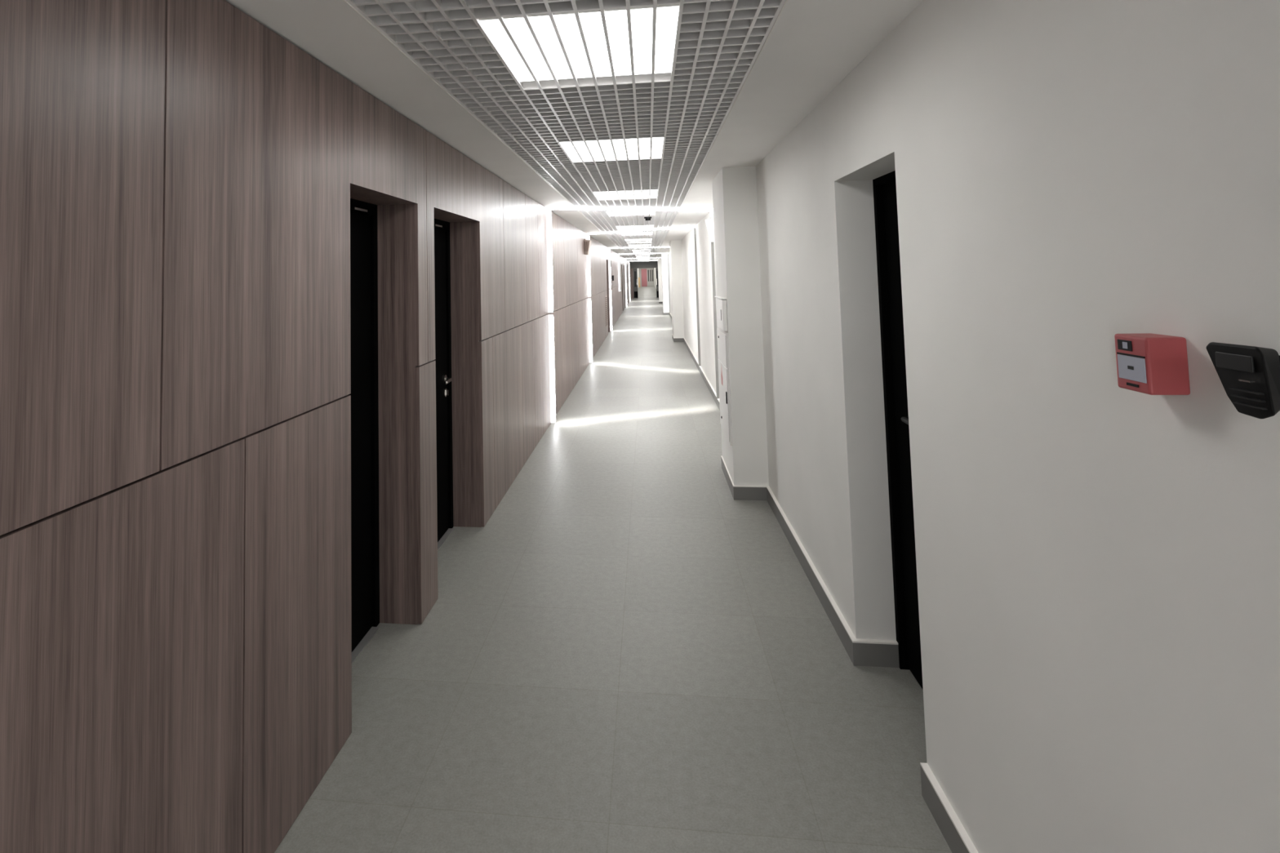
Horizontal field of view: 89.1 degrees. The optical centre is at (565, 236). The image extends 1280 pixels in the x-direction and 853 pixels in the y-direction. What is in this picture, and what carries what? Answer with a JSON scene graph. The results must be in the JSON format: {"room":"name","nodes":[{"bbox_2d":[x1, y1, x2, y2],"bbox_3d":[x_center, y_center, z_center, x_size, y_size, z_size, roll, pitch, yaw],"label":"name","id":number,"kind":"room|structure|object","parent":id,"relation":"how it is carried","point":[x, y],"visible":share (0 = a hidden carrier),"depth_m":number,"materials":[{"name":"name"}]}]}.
{"room":"office corridor","nodes":[
{"label":"office corridor","id":0,"kind":"room"},
{"bbox_2d":[0,0,631,852],"bbox_3d":[1.201,1.504,18.692,0.160,2.355,46.500,-2,-3,7],"label":"wall","id":1,"kind":"structure","parent":0,"point":[176,176],"depth_m":1.54,"materials":[{"name":"brown wood"}]},
{"bbox_2d":[348,185,417,664],"bbox_3d":[-0.877,0.793,2.714,0.244,1.978,0.748,-2,-3,7],"label":"door","id":2,"kind":"structure","parent":1,"relation":"in","point":[384,550],"depth_m":3.03,"materials":[{"name":"brown wood"}]},
{"bbox_2d":[432,208,481,551],"bbox_3d":[-0.745,0.849,3.759,0.244,1.985,0.956,-2,-3,7],"label":"door","id":3,"kind":"structure","parent":1,"relation":"in","point":[455,254],"depth_m":4.18,"materials":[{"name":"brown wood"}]},
{"bbox_2d":[546,209,553,312],"bbox_3d":[-0.178,0.264,7.095,0.050,1.129,0.044,-2,-3,7],"label":"tube","id":4,"kind":"object","parent":1,"relation":"attached to","point":[548,225],"visible":1,"depth_m":7.08,"materials":[{"name":"white plastic"}]},
{"bbox_2d":[550,211,553,311],"bbox_3d":[-0.154,0.263,7.092,0.002,1.089,0.038,-2,-3,7],"label":"diffuser","id":5,"kind":"object","parent":4,"relation":"attached to","point":[551,262],"depth_m":7.07,"materials":[{"name":"white plastic"}]},
{"bbox_2d":[548,315,555,422],"bbox_3d":[-0.151,1.430,7.026,0.050,1.160,0.044,-2,-3,7],"label":"tube","id":6,"kind":"object","parent":1,"relation":"attached to","point":[551,339],"visible":1,"depth_m":7.01,"materials":[{"name":"white"}]},
{"bbox_2d":[552,316,555,420],"bbox_3d":[-0.127,1.429,7.022,0.002,1.120,0.038,-2,-3,7],"label":"diffuser","id":7,"kind":"object","parent":6,"relation":"attached to","point":[553,375],"depth_m":7.00,"materials":[{"name":"white"}]},
{"bbox_2d":[583,239,591,254],"bbox_3d":[0.385,0.172,11.367,0.113,0.275,0.282,-2,-3,7],"label":"wall device","id":8,"kind":"object","parent":1,"relation":"attached to","point":[587,243],"visible":1,"depth_m":11.26,"materials":[{"name":"beige plastic"}]},
{"bbox_2d":[586,255,591,297],"bbox_3d":[0.419,0.718,11.769,0.050,0.749,0.044,-2,-3,7],"label":"tube","id":9,"kind":"object","parent":1,"relation":"attached to","point":[588,256],"visible":1,"depth_m":11.75,"materials":[{"name":"white plastic"}]},
{"bbox_2d":[587,297,592,362],"bbox_3d":[0.442,1.694,11.711,0.050,1.160,0.044,-2,-3,7],"label":"tube","id":10,"kind":"object","parent":1,"relation":"attached to","point":[588,299],"visible":1,"depth_m":11.69,"materials":[{"name":"white"}]},
{"bbox_2d":[605,295,608,326],"bbox_3d":[1.051,1.906,16.669,0.018,0.780,0.500,-2,-3,7],"label":"air vent","id":11,"kind":"object","parent":1,"relation":"in","point":[606,319],"visible":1,"depth_m":16.55,"materials":[{"name":"beige plastic"}]},
{"bbox_2d":[606,259,608,332],"bbox_3d":[1.008,1.614,17.625,0.244,2.018,0.786,-2,-3,7],"label":"door","id":12,"kind":"structure","parent":1,"relation":"in","point":[606,260],"depth_m":17.98,"materials":[{"name":"brown wood"}]},
{"bbox_2d":[608,248,611,288],"bbox_3d":[1.242,0.897,18.317,0.050,1.129,0.044,-2,-3,7],"label":"tube","id":13,"kind":"object","parent":1,"relation":"attached to","point":[609,252],"visible":1,"depth_m":18.30,"materials":[{"name":"white plastic"}]},
{"bbox_2d":[609,288,612,330],"bbox_3d":[1.268,2.063,18.248,0.050,1.160,0.044,-2,-3,7],"label":"tube","id":14,"kind":"object","parent":1,"relation":"attached to","point":[611,313],"visible":1,"depth_m":18.23,"materials":[{"name":"white"}]},
{"bbox_2d":[617,254,620,291],"bbox_3d":[1.990,1.352,24.204,0.050,1.375,0.044,-2,-3,7],"label":"tube","id":15,"kind":"object","parent":1,"relation":"attached to","point":[618,255],"visible":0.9,"depth_m":24.19,"materials":[{"name":"white plastic"}]},
{"bbox_2d":[624,258,626,282],"bbox_3d":[2.902,1.637,31.442,0.050,1.129,0.044,-2,-3,7],"label":"tube","id":16,"kind":"object","parent":1,"relation":"attached to","point":[624,259],"visible":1,"depth_m":31.43,"materials":[{"name":"white plastic"}]},
{"bbox_2d":[625,282,626,306],"bbox_3d":[2.929,2.803,31.373,0.050,1.160,0.044,-2,-3,7],"label":"tube","id":17,"kind":"object","parent":1,"relation":"attached to","point":[625,282],"visible":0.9,"depth_m":31.36,"materials":[{"name":"white"}]},
{"bbox_2d":[225,0,923,262],"bbox_3d":[4.563,1.102,37.471,2.205,0.524,84.500,-2,-3,7],"label":"ceiling","id":18,"kind":"structure","parent":0,"point":[744,73],"depth_m":2.60,"materials":[{"name":"white paint"}]},
{"bbox_2d":[479,4,679,81],"bbox_3d":[0.072,-0.665,2.212,0.596,0.056,0.612,-2,-3,7],"label":"ceiling lamp","id":19,"kind":"object","parent":18,"relation":"attached to","point":[667,15],"visible":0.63,"depth_m":2.13,"materials":[{"name":"white plastic"}]},
{"bbox_2d":[560,137,663,160],"bbox_3d":[0.297,-0.565,3.987,0.596,0.056,0.612,-2,-3,7],"label":"ceiling lamp","id":20,"kind":"object","parent":18,"relation":"attached to","point":[644,143],"visible":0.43,"depth_m":3.95,"materials":[{"name":"white plastic"}]},
{"bbox_2d":[593,189,657,199],"bbox_3d":[0.581,-0.439,6.231,0.596,0.056,0.612,-2,-3,7],"label":"ceiling lamp","id":21,"kind":"object","parent":18,"relation":"attached to","point":[637,193],"visible":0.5,"depth_m":6.23,"materials":[{"name":"white plastic"}]},
{"bbox_2d":[546,207,711,211],"bbox_3d":[0.774,-0.319,7.451,2.062,0.025,0.026,0,-4,-18],"label":"tube","id":22,"kind":"object","parent":18,"relation":"attached to","point":[548,208],"visible":1,"depth_m":7.42,"materials":[{"name":"white"}]},
{"bbox_2d":[606,210,654,215],"bbox_3d":[0.816,-0.334,8.093,0.596,0.056,0.612,-2,-3,7],"label":"ceiling lamp","id":23,"kind":"object","parent":18,"relation":"attached to","point":[628,212],"visible":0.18,"depth_m":8.12,"materials":[{"name":"white plastic"}]},
{"bbox_2d":[616,225,653,228],"bbox_3d":[1.126,-0.196,10.540,0.596,0.056,0.612,-2,-3,7],"label":"ceiling lamp","id":24,"kind":"object","parent":18,"relation":"attached to","point":[637,226],"visible":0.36,"depth_m":10.59,"materials":[{"name":"white plastic"}]},
{"bbox_2d":[620,231,652,235],"bbox_3d":[1.359,-0.092,12.382,0.596,0.056,0.912,-2,-3,7],"label":"ceiling lamp","id":25,"kind":"object","parent":18,"relation":"attached to","point":[642,233],"visible":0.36,"depth_m":12.39,"materials":[{"name":"white plastic"}]},
{"bbox_2d":[625,238,651,240],"bbox_3d":[1.649,0.038,14.680,0.596,0.056,0.912,-2,-3,7],"label":"ceiling lamp","id":26,"kind":"object","parent":18,"relation":"attached to","point":[650,239],"visible":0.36,"depth_m":14.67,"materials":[{"name":"white plastic"}]},
{"bbox_2d":[608,246,669,248],"bbox_3d":[2.170,0.304,18.486,1.931,0.026,0.026,-1,-3,-8],"label":"tube","id":27,"kind":"object","parent":18,"relation":"attached to","point":[652,246],"visible":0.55,"depth_m":18.47,"materials":[{"name":"white plastic"}]},
{"bbox_2d":[628,244,651,245],"bbox_3d":[1.981,0.186,17.305,0.596,0.056,0.812,-2,-3,7],"label":"ceiling lamp","id":28,"kind":"object","parent":18,"relation":"attached to","point":[640,244],"visible":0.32,"depth_m":17.44,"materials":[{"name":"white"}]},
{"bbox_2d":[586,226,695,235],"bbox_3d":[1.241,-0.110,11.141,2.181,0.025,0.026,-4,-4,38],"label":"tube","id":29,"kind":"object","parent":18,"relation":"attached to","point":[683,226],"visible":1,"depth_m":11.07,"materials":[{"name":"white"}]},
{"bbox_2d":[617,253,667,254],"bbox_3d":[2.903,0.630,24.281,1.889,0.026,0.026,-1,-3,-2],"label":"tube","id":30,"kind":"object","parent":18,"relation":"attached to","point":[639,253],"visible":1,"depth_m":24.27,"materials":[{"name":"white plastic"}]},
{"bbox_2d":[644,217,651,220],"bbox_3d":[1.103,-0.244,8.688,0.099,0.045,0.099,-2,-3,7],"label":"smoke detector","id":31,"kind":"object","parent":18,"relation":"attached to","point":[645,218],"visible":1,"depth_m":8.65,"materials":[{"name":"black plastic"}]},
{"bbox_2d":[274,286,951,852],"bbox_3d":[4.687,3.787,37.809,2.685,0.100,85.500,-2,-3,7],"label":"floor","id":32,"kind":"structure","parent":0,"point":[630,654],"depth_m":2.51,"materials":[{"name":"grey ceramic"}]},
{"bbox_2d":[630,261,658,298],"bbox_3d":[5.140,2.777,41.685,1.885,2.355,0.320,-2,-3,7],"label":"door frame","id":33,"kind":"structure","parent":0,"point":[634,266],"depth_m":41.65,"materials":[{"name":"grey metal"}]},
{"bbox_2d":[638,267,654,286],"bbox_3d":[9.946,4.896,79.280,2.385,2.355,0.100,-2,-3,7],"label":"wall","id":34,"kind":"structure","parent":0,"point":[649,283],"depth_m":79.26,"materials":[{"name":"grey paint"}]},
{"bbox_2d":[641,269,647,286],"bbox_3d":[9.604,5.008,79.226,0.660,2.140,0.080,-2,-3,7],"label":"door","id":35,"kind":"structure","parent":34,"relation":"in","point":[644,279],"depth_m":79.20,"materials":[{"name":"red paint"}]},
{"bbox_2d":[647,269,653,281],"bbox_3d":[10.374,4.731,79.164,0.820,1.550,0.040,-2,-3,7],"label":"window","id":36,"kind":"structure","parent":34,"relation":"in","point":[650,272],"depth_m":79.15,"materials":[{"name":"grey glass"}]},
{"bbox_2d":[653,0,1279,852],"bbox_3d":[5.490,2.497,37.275,0.393,2.375,84.500,-2,-3,7],"label":"wall","id":37,"kind":"structure","parent":0,"point":[1098,560],"depth_m":1.32,"materials":[{"name":"white paint"}]},
{"bbox_2d":[667,253,670,312],"bbox_3d":[3.867,1.738,24.258,0.034,2.225,0.033,-2,-3,7],"label":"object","id":38,"kind":"object","parent":37,"relation":"attached to","point":[668,254],"visible":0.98,"depth_m":24.24,"materials":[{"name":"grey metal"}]},
{"bbox_2d":[673,337,684,342],"bbox_3d":[2.614,2.380,14.921,0.246,0.095,0.020,-2,-3,7],"label":"baseboard","id":39,"kind":"structure","parent":37,"relation":"attached to","point":[675,340],"depth_m":14.91,"materials":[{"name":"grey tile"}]},
{"bbox_2d":[693,227,700,366],"bbox_3d":[2.115,0.957,10.410,0.034,2.225,0.033,-2,-3,7],"label":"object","id":40,"kind":"object","parent":37,"relation":"attached to","point":[695,228],"visible":1,"depth_m":10.39,"materials":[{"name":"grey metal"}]},
{"bbox_2d":[683,337,719,410],"bbox_3d":[2.116,2.105,10.078,0.020,0.095,9.730,-2,-3,7],"label":"baseboard","id":41,"kind":"structure","parent":37,"relation":"attached to","point":[710,388],"depth_m":9.51,"materials":[{"name":"grey tile"}]},
{"bbox_2d":[705,219,712,240],"bbox_3d":[1.798,-0.090,8.142,0.020,0.312,0.674,-2,-3,7],"label":"tube","id":42,"kind":"object","parent":37,"relation":"attached to","point":[705,220],"visible":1,"depth_m":8.11,"materials":[{"name":"white"}]},
{"bbox_2d":[709,211,719,399],"bbox_3d":[1.775,0.805,7.716,0.034,2.225,0.033,-2,-3,7],"label":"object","id":43,"kind":"object","parent":37,"relation":"attached to","point":[711,212],"visible":0.99,"depth_m":7.69,"materials":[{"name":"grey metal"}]},
{"bbox_2d":[714,296,727,331],"bbox_3d":[1.176,0.576,4.902,0.036,0.236,0.479,-2,-3,7],"label":"wall box","id":44,"kind":"object","parent":37,"relation":"attached to","point":[721,302],"visible":1,"depth_m":4.74,"materials":[{"name":"white plastic"}]},
{"bbox_2d":[716,326,732,445],"bbox_3d":[1.203,1.107,4.944,0.024,0.800,0.620,-2,-3,7],"label":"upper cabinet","id":45,"kind":"object","parent":37,"relation":"attached to","point":[722,336],"visible":0.97,"depth_m":4.83,"materials":[{"name":"white metal"}]},
{"bbox_2d":[720,455,733,497],"bbox_3d":[1.230,1.819,4.921,0.008,0.095,0.740,-2,-3,7],"label":"baseboard","id":46,"kind":"structure","parent":37,"relation":"attached to","point":[728,478],"depth_m":4.87,"materials":[{"name":"grey plastic"}]},
{"bbox_2d":[733,484,768,500],"bbox_3d":[1.300,1.794,4.530,0.246,0.095,0.020,-2,-3,7],"label":"baseboard","id":47,"kind":"structure","parent":37,"relation":"attached to","point":[740,492],"depth_m":4.52,"materials":[{"name":"grey tile"}]},
{"bbox_2d":[766,486,858,666],"bbox_3d":[1.291,1.737,3.558,0.020,0.095,1.913,-2,-3,7],"label":"baseboard","id":48,"kind":"structure","parent":37,"relation":"attached to","point":[842,628],"depth_m":3.15,"materials":[{"name":"grey plastic"}]},
{"bbox_2d":[856,638,899,667],"bbox_3d":[1.259,1.681,2.610,0.155,0.095,0.020,-2,-3,7],"label":"baseboard","id":49,"kind":"structure","parent":37,"relation":"attached to","point":[871,652],"depth_m":2.60,"materials":[{"name":"grey tile"}]},
{"bbox_2d":[872,170,923,689],"bbox_3d":[1.292,0.709,2.331,0.102,2.002,0.733,-2,-3,7],"label":"door","id":50,"kind":"structure","parent":37,"relation":"in","point":[885,200],"depth_m":2.60,"materials":[{"name":"black laminate"}]},
{"bbox_2d":[920,762,977,852],"bbox_3d":[0.671,1.461,-1.342,0.020,0.095,6.672,-2,-3,7],"label":"baseboard","id":51,"kind":"structure","parent":37,"relation":"attached to","point":[953,832],"depth_m":1.81,"materials":[{"name":"grey plastic"}]},
{"bbox_2d":[1114,333,1190,395],"bbox_3d":[0.906,0.196,1.002,0.058,0.086,0.070,-2,-3,7],"label":"fire alarm","id":52,"kind":"object","parent":37,"relation":"attached to","point":[1148,363],"visible":1,"depth_m":0.97,"materials":[{"name":"red plastic"}]},
{"bbox_2d":[1206,342,1279,418],"bbox_3d":[0.882,0.182,0.823,0.061,0.090,0.080,-2,-3,7],"label":"card reader","id":53,"kind":"object","parent":37,"relation":"attached to","point":[1249,375],"visible":1,"depth_m":0.81,"materials":[{"name":"black plastic"}]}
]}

